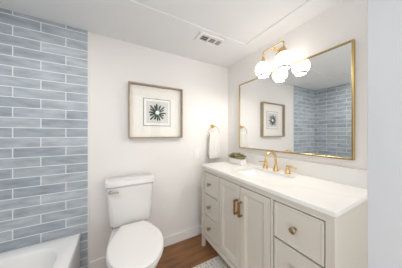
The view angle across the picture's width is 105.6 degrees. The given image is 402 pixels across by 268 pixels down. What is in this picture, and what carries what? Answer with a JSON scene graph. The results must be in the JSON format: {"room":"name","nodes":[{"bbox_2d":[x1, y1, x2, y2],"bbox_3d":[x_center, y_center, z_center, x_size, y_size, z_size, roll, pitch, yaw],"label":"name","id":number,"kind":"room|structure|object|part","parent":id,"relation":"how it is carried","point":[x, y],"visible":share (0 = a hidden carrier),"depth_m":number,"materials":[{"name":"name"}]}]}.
{"room":"bathroom","nodes":[
{"label":"bathroom","id":0,"kind":"room"},
{"bbox_2d":[0,8,87,267],"bbox_3d":[-1.339,0.164,1.171,0.763,2.153,0.011,0,0,-29],"label":"tiled wall","id":1,"kind":"structure","parent":0,"point":[44,63],"depth_m":1.21,"materials":[{"name":"blue tile"}]},
{"bbox_2d":[89,32,227,261],"bbox_3d":[-0.679,0.114,1.597,2.550,2.253,0.100,0,0,-29],"label":"wall","id":2,"kind":"structure","parent":0,"point":[177,185],"depth_m":1.63,"materials":[{"name":"paint"}]},
{"bbox_2d":[88,31,88,267],"bbox_3d":[-1.000,0.164,1.355,0.008,2.153,0.013,0,0,-29],"label":"trim","id":3,"kind":"structure","parent":2,"relation":"attached to","point":[88,31],"depth_m":1.35,"materials":[{"name":"white paint"}]},
{"bbox_2d":[89,225,201,267],"bbox_3d":[-0.309,1.190,1.734,1.567,0.100,0.014,0,0,-29],"label":"baseboard","id":4,"kind":"structure","parent":2,"relation":"attached to","point":[169,240],"depth_m":1.73,"materials":[{"name":"white paint"}]},
{"bbox_2d":[128,81,182,138],"bbox_3d":[-0.465,-0.235,1.626,0.562,0.555,0.053,0,0,-29],"label":"framed picture","id":5,"kind":"object","parent":2,"relation":"attached to","point":[154,111],"visible":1,"depth_m":1.62,"materials":[{"name":"white paper"}]},
{"bbox_2d":[144,98,169,125],"bbox_3d":[-0.469,-0.232,1.639,0.276,0.280,0.004,0,0,-29],"label":"art","id":6,"kind":"object","parent":5,"relation":"attached to","point":[156,110],"depth_m":1.63,"materials":[{"name":"grey paper"}]},
{"bbox_2d":[194,149,198,158],"bbox_3d":[-0.054,0.244,1.878,0.072,0.118,0.009,0,0,-29],"label":"wall switch","id":7,"kind":"object","parent":2,"relation":"attached to","point":[196,151],"visible":1,"depth_m":1.87,"materials":[{"name":"white plastic"}]},
{"bbox_3d":[0.155,-0.033,1.962,0.164,0.187,0.062,0,0,-29],"label":"towel ring","id":8,"kind":"object","parent":2,"relation":"attached to","visible":0},
{"bbox_2d":[208,132,219,159],"bbox_3d":[0.171,0.144,1.940,0.168,0.342,0.049,0,0,-29],"label":"hand towel","id":9,"kind":"object","parent":8,"relation":"hanging from","point":[214,139],"visible":0.99,"depth_m":1.92,"materials":[{"name":"white fabric"}]},
{"bbox_2d":[0,0,342,67],"bbox_3d":[-0.101,-0.963,0.545,2.350,0.100,2.300,0,0,-29],"label":"ceiling","id":10,"kind":"structure","parent":0,"point":[246,27],"depth_m":1.22,"materials":[{"name":"paint"}]},
{"bbox_2d":[194,31,224,46],"bbox_3d":[0.082,-0.905,1.470,0.266,0.016,0.132,0,0,-29],"label":"ceiling vent","id":11,"kind":"object","parent":10,"relation":"in","point":[202,37],"visible":1,"depth_m":1.46,"materials":[{"name":"metal"}]},
{"bbox_2d":[156,234,229,267],"bbox_3d":[-0.125,1.290,0.589,2.550,0.100,2.400,0,0,-29],"label":"floor","id":12,"kind":"structure","parent":0,"point":[190,252],"depth_m":1.57,"materials":[{"name":"brown wood"}]},
{"bbox_2d":[0,233,80,267],"bbox_3d":[-0.993,1.046,0.496,0.712,0.387,1.501,0,0,-29],"label":"bathtub","id":13,"kind":"object","parent":12,"relation":"on","point":[64,252],"visible":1,"depth_m":1.11,"materials":[{"name":"white ceramic"}]},
{"bbox_2d":[104,173,163,267],"bbox_3d":[-0.524,0.820,1.188,0.412,0.841,0.735,0,0,-29],"label":"toilet","id":14,"kind":"object","parent":12,"relation":"on","point":[134,242],"visible":1,"depth_m":1.26,"materials":[{"name":"white ceramic"}]},
{"bbox_3d":[-0.651,0.421,1.420,0.412,0.044,0.206,0,0,-29],"label":"tank lid","id":15,"kind":"part","parent":14,"relation":"part of","materials":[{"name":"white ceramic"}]},
{"bbox_3d":[-0.651,0.621,1.420,0.380,0.356,0.180,0,0,-29],"label":"tank","id":16,"kind":"part","parent":14,"relation":"part of","materials":[{"name":"white ceramic"}]},
{"bbox_3d":[-0.506,1.020,1.156,0.356,0.440,0.638,0,0,-29],"label":"bowl","id":17,"kind":"part","parent":14,"relation":"part of","materials":[{"name":"white ceramic"}]},
{"bbox_3d":[-0.463,0.792,1.095,0.368,0.014,0.512,0,0,-29],"label":"seat","id":18,"kind":"part","parent":14,"relation":"part of","materials":[{"name":"white plastic"}]},
{"bbox_3d":[-0.464,0.770,1.095,0.366,0.022,0.514,0,0,-29],"label":"seat lid","id":19,"kind":"part","parent":14,"relation":"part of","materials":[{"name":"white plastic"}]},
{"bbox_2d":[193,255,228,267],"bbox_3d":[0.154,1.235,1.006,0.580,0.009,0.932,0,0,-29],"label":"bath rug","id":20,"kind":"object","parent":12,"relation":"on","point":[216,262],"visible":1,"depth_m":1.44,"materials":[{"name":"white fabric"}]},
{"bbox_2d":[201,166,366,267],"bbox_3d":[0.506,0.798,1.300,0.553,0.884,1.192,0,0,-29],"label":"vanity cabinet","id":21,"kind":"object","parent":12,"relation":"on","point":[248,226],"visible":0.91,"depth_m":0.93,"materials":[{"name":"beige wood"}]},
{"bbox_3d":[0.030,0.798,1.703,0.038,0.884,0.027,0,0,-29],"label":"leg","id":22,"kind":"part","parent":21,"relation":"part of","materials":[{"name":"beige paint"}]},
{"bbox_3d":[0.105,0.963,1.554,0.017,0.197,0.234,0,0,-29],"label":"drawer","id":23,"kind":"part","parent":21,"relation":"part of","materials":[{"name":"beige paint"}]},
{"bbox_3d":[0.105,0.745,1.554,0.017,0.218,0.234,0,0,-29],"label":"drawer","id":24,"kind":"part","parent":21,"relation":"part of","materials":[{"name":"beige paint"}]},
{"bbox_3d":[0.105,0.514,1.554,0.017,0.220,0.234,0,0,-29],"label":"drawer","id":25,"kind":"part","parent":21,"relation":"part of","materials":[{"name":"beige paint"}]},
{"bbox_3d":[0.242,0.732,1.303,0.017,0.659,0.267,0,0,-29],"label":"door","id":26,"kind":"part","parent":21,"relation":"part of","materials":[{"name":"beige paint"}]},
{"bbox_3d":[0.271,0.569,1.194,0.039,0.113,0.015,0,0,-29],"label":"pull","id":27,"kind":"part","parent":21,"relation":"part of","materials":[{"name":"gold metal"}]},
{"bbox_3d":[0.294,0.569,1.153,0.039,0.113,0.015,0,0,-29],"label":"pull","id":28,"kind":"part","parent":21,"relation":"part of","materials":[{"name":"gold metal"}]},
{"bbox_3d":[0.373,0.732,1.066,0.017,0.659,0.263,0,0,-29],"label":"door","id":29,"kind":"part","parent":21,"relation":"part of","materials":[{"name":"beige paint"}]},
{"bbox_3d":[0.293,0.364,1.183,0.006,0.016,1.190,0,0,-29],"label":"moulding","id":30,"kind":"part","parent":21,"relation":"part of","materials":[{"name":"beige paint"}]},
{"bbox_2d":[200,161,366,217],"bbox_3d":[0.517,0.345,1.305,0.530,0.022,1.204,0,0,-29],"label":"countertop","id":31,"kind":"structure","parent":21,"relation":"on","point":[334,199],"depth_m":0.94,"materials":[{"name":"white stone"}]},
{"bbox_2d":[228,152,246,165],"bbox_3d":[0.406,0.267,1.722,0.143,0.134,0.267,0,0,-29],"label":"succulent planter","id":32,"kind":"object","parent":31,"relation":"on","point":[235,158],"visible":1,"depth_m":1.67,"materials":[{"name":"white ceramic"}]},
{"bbox_3d":[0.411,0.302,1.721,0.078,0.064,0.198,0,0,-29],"label":"pot","id":33,"kind":"part","parent":32,"relation":"part of","materials":[{"name":"white ceramic"}]},
{"bbox_2d":[238,169,290,182],"bbox_3d":[0.512,0.432,1.299,0.340,0.150,0.470,0,0,-29],"label":"sink basin","id":34,"kind":"object","parent":31,"relation":"in","point":[268,177],"visible":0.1,"depth_m":1.44,"materials":[{"name":"white ceramic"}]},
{"bbox_2d":[259,151,296,173],"bbox_3d":[0.631,0.243,1.366,0.172,0.183,0.373,0,0,-29],"label":"faucet","id":35,"kind":"object","parent":31,"relation":"on","point":[265,166],"visible":1,"depth_m":1.37,"materials":[{"name":"gold metal"}]},
{"bbox_3d":[0.631,0.243,1.366,0.172,0.183,0.052,0,0,-29],"label":"spout","id":36,"kind":"part","parent":35,"relation":"part of","materials":[{"name":"gold metal"}]},
{"bbox_3d":[0.737,0.303,1.298,0.052,0.062,0.052,0,0,-29],"label":"handle","id":37,"kind":"part","parent":35,"relation":"part of","materials":[{"name":"gold metal"}]},
{"bbox_3d":[0.487,0.507,0.807,0.035,0.034,0.035,0,0,-29],"label":"knob","id":38,"kind":"part","parent":21,"relation":"part of","materials":[{"name":"gold metal"}]},
{"bbox_3d":[0.511,0.726,0.815,0.017,0.204,0.255,0,0,-29],"label":"drawer","id":39,"kind":"part","parent":21,"relation":"part of","materials":[{"name":"beige paint"}]},
{"bbox_3d":[0.511,0.507,0.815,0.017,0.210,0.255,0,0,-29],"label":"drawer","id":40,"kind":"part","parent":21,"relation":"part of","materials":[{"name":"beige paint"}]},
{"bbox_3d":[0.589,0.798,0.685,0.038,0.884,0.034,0,0,-29],"label":"leg","id":41,"kind":"part","parent":21,"relation":"part of","materials":[{"name":"beige paint"}]},
{"bbox_3d":[0.808,0.736,0.800,0.472,0.760,0.018,0,0,-29],"label":"panel","id":42,"kind":"part","parent":21,"relation":"part of","materials":[{"name":"beige paint"}]},
{"bbox_2d":[367,0,401,267],"bbox_3d":[0.752,0.211,0.176,0.036,2.033,0.772,0,0,-29],"label":"wall","id":43,"kind":"structure","parent":12,"relation":"on","point":[384,17],"depth_m":0.47,"materials":[{"name":"paint"}]},
{"bbox_2d":[228,0,366,169],"bbox_3d":[0.973,0.114,1.135,0.100,2.253,2.300,0,0,-29],"label":"wall","id":44,"kind":"structure","parent":0,"point":[345,21],"depth_m":1.13,"materials":[{"name":"paint"}]},
{"bbox_2d":[255,41,293,77],"bbox_3d":[0.666,-0.674,1.365,0.215,0.268,0.345,0,0,-29],"label":"vanity light","id":45,"kind":"object","parent":44,"relation":"attached to","point":[284,59],"visible":1,"depth_m":1.30,"materials":[{"name":"white glass"}]},
{"bbox_3d":[0.586,-0.614,1.436,0.143,0.124,0.143,0,0,-29],"label":"globe","id":46,"kind":"part","parent":45,"relation":"part of","materials":[{"name":"white glass"}]},
{"bbox_3d":[0.683,-0.614,1.259,0.143,0.124,0.143,0,0,-29],"label":"globe","id":47,"kind":"part","parent":45,"relation":"part of","materials":[{"name":"white glass"}]},
{"bbox_2d":[239,39,354,159],"bbox_3d":[0.733,-0.221,1.438,0.026,0.776,1.046,0,0,-29],"label":"mirror","id":48,"kind":"object","parent":44,"relation":"attached to","point":[308,107],"visible":0.91,"depth_m":1.23,"materials":[{"name":"gold metal"}]},
{"bbox_2d":[236,151,366,188],"bbox_3d":[0.741,0.278,1.428,0.019,0.112,1.204,0,0,-29],"label":"backsplash","id":49,"kind":"structure","parent":44,"relation":"attached to","point":[343,175],"depth_m":1.15,"materials":[{"name":"white stone"}]}
]}

